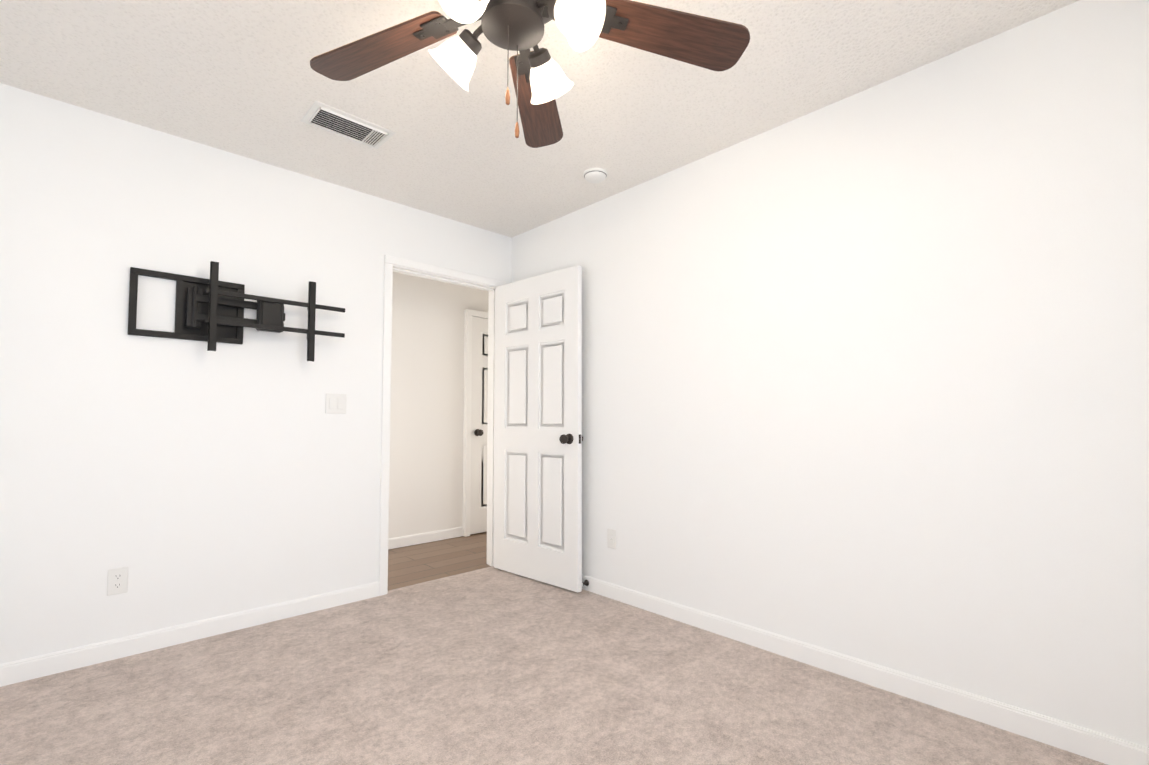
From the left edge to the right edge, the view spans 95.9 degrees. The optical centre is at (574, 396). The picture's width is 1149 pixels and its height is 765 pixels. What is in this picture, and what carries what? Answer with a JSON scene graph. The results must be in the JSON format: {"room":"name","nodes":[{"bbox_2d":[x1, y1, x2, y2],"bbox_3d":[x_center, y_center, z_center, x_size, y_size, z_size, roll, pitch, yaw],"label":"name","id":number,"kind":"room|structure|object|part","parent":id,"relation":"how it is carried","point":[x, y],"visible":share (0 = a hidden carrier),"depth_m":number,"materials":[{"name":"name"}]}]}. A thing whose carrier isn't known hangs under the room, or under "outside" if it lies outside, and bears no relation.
{"room":"empty bedroom","nodes":[
{"label":"empty bedroom","id":0,"kind":"room"},
{"bbox_2d":[0,83,511,663],"bbox_3d":[-1.652,-0.031,2.823,3.390,2.440,0.120,3,-4,-44],"label":"wall","id":1,"kind":"structure","parent":0,"point":[187,481],"depth_m":2.48,"materials":[{"name":"paint"}]},
{"bbox_2d":[107,567,128,595],"bbox_3d":[-2.043,0.827,2.317,0.070,0.115,0.007,3,-4,-44],"label":"electrical outlet","id":2,"kind":"object","parent":1,"relation":"attached to","point":[117,580],"visible":1,"depth_m":2.31,"materials":[{"name":"white plastic"}]},
{"bbox_2d":[0,581,378,686],"bbox_3d":[-1.951,1.128,2.391,2.133,0.085,0.013,3,-4,-44],"label":"baseboard","id":3,"kind":"structure","parent":1,"relation":"attached to","point":[22,670],"depth_m":2.43,"materials":[{"name":"white paint"}]},
{"bbox_2d":[128,261,344,361],"bbox_3d":[-1.665,-0.417,2.641,0.915,0.445,0.148,3,-4,-44],"label":"mount","id":4,"kind":"object","parent":1,"relation":"attached to","point":[210,311],"visible":1,"depth_m":2.56,"materials":[{"name":"black metal"}]},
{"bbox_2d":[325,393,346,413],"bbox_3d":[-1.376,0.042,2.993,0.116,0.115,0.013,3,-4,-44],"label":"switch plate","id":5,"kind":"object","parent":1,"relation":"attached to","point":[335,403],"visible":1,"depth_m":2.99,"materials":[{"name":"white plastic"}]},
{"bbox_2d":[379,255,505,595],"bbox_3d":[-0.896,0.179,3.541,0.922,2.087,0.152,3,-4,-44],"label":"door frame","id":6,"kind":"structure","parent":1,"relation":"attached to","point":[392,264],"depth_m":3.35,"materials":[{"name":"white paint"}]},
{"bbox_2d":[494,265,582,591],"bbox_3d":[-0.268,0.200,3.479,0.814,2.016,0.175,-2,-4,42],"label":"door","id":7,"kind":"structure","parent":6,"relation":"attached to","point":[538,451],"depth_m":3.42,"materials":[{"name":"white paint"}]},
{"bbox_2d":[388,272,488,538],"bbox_3d":[-1.280,0.052,4.635,3.340,2.440,0.120,3,-4,-44],"label":"wall","id":8,"kind":"structure","parent":0,"point":[426,428],"depth_m":4.54,"materials":[{"name":"paint"}]},
{"bbox_2d":[388,527,462,548],"bbox_3d":[-1.687,1.206,4.099,1.843,0.085,0.013,3,-4,-44],"label":"baseboard","id":9,"kind":"structure","parent":8,"relation":"attached to","point":[410,540],"depth_m":4.46,"materials":[{"name":"white paint"}]},
{"bbox_2d":[462,309,487,536],"bbox_3d":[-0.680,0.249,5.084,0.914,2.087,0.052,3,-4,-44],"label":"door frame","id":10,"kind":"structure","parent":8,"relation":"attached to","point":[469,313],"depth_m":4.77,"materials":[{"name":"white paint"}]},
{"bbox_2d":[470,316,487,533],"bbox_3d":[-0.656,0.272,5.065,0.812,2.016,0.105,3,-4,-44],"label":"hall door","id":11,"kind":"structure","parent":8,"relation":"in","point":[479,431],"depth_m":4.86,"materials":[{"name":"white paint"}]},
{"bbox_2d":[388,532,490,590],"bbox_3d":[-0.932,1.286,4.216,3.340,0.056,1.125,3,-4,-44],"label":"floor","id":12,"kind":"structure","parent":0,"point":[419,563],"depth_m":3.96,"materials":[{"name":"brown wood"}]},
{"bbox_2d":[0,0,1078,237],"bbox_3d":[-0.172,-1.359,1.343,3.390,0.080,4.390,3,-4,-44],"label":"ceiling","id":13,"kind":"structure","parent":0,"point":[238,78],"depth_m":2.13,"materials":[{"name":"white paint"}]},
{"bbox_2d":[301,101,395,148],"bbox_3d":[-1.059,-1.261,2.435,0.360,0.016,0.210,3,-4,-44],"label":"ceiling vent","id":14,"kind":"object","parent":13,"relation":"in","point":[323,116],"visible":1,"depth_m":2.42,"materials":[{"name":"white plastic"}]},
{"bbox_2d":[310,0,749,147],"bbox_3d":[-0.174,-1.005,1.321,1.275,0.630,1.295,3,-4,-44],"label":"fan","id":15,"kind":"object","parent":13,"relation":"hanging from","point":[542,82],"visible":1,"depth_m":1.45,"materials":[{"name":"brown wood"}]},
{"bbox_3d":[-0.568,-1.021,1.525,0.470,0.059,0.146,-1,-3,22],"label":"blade","id":16,"kind":"part","parent":15,"relation":"part of","materials":[{"name":"brown wood"}]},
{"bbox_3d":[-0.129,-1.009,1.797,0.146,0.059,0.470,0,-3,4],"label":"blade","id":17,"kind":"part","parent":15,"relation":"part of","materials":[{"name":"brown wood"}]},
{"bbox_3d":[0.266,-1.024,1.464,0.470,0.059,0.146,1,-3,-14],"label":"blade","id":18,"kind":"part","parent":15,"relation":"part of","materials":[{"name":"brown wood"}]},
{"bbox_2d":[583,168,606,182],"bbox_3d":[0.117,-1.227,2.899,0.134,0.041,0.134,3,-4,-44],"label":"smoke detector","id":19,"kind":"object","parent":13,"relation":"attached to","point":[594,175],"visible":0.98,"depth_m":2.86,"materials":[{"name":"white plastic"}]},
{"bbox_2d":[0,566,1106,764],"bbox_3d":[-0.146,1.147,1.201,3.390,0.060,4.315,3,-4,-44],"label":"floor carpet","id":20,"kind":"object","parent":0,"point":[491,665],"visible":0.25,"depth_m":1.96,"materials":[{"name":"beige carpet"}]},
{"bbox_2d":[512,0,1148,746],"bbox_3d":[1.048,-0.051,2.374,0.120,2.440,4.270,3,-4,-44],"label":"wall","id":21,"kind":"structure","parent":0,"point":[864,374],"depth_m":2.02,"materials":[{"name":"paint"}]},
{"bbox_2d":[582,580,588,585],"bbox_3d":[0.058,1.160,3.205,0.054,0.038,0.038,3,-4,-44],"label":"door stop","id":22,"kind":"object","parent":21,"relation":"attached to","point":[586,582],"visible":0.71,"depth_m":3.21,"materials":[{"name":"brown metal"}]},
{"bbox_2d":[607,528,615,548],"bbox_3d":[0.220,0.853,3.098,0.014,0.115,0.070,3,-4,-44],"label":"electrical outlet","id":23,"kind":"object","parent":21,"relation":"attached to","point":[611,538],"visible":1,"depth_m":3.10,"materials":[{"name":"white plastic"}]},
{"bbox_2d":[582,575,1148,764],"bbox_3d":[0.952,1.125,2.312,0.030,0.085,4.150,3,-4,-44],"label":"baseboard","id":24,"kind":"structure","parent":21,"relation":"attached to","point":[1090,744],"depth_m":1.98,"materials":[{"name":"white paint"}]}
]}

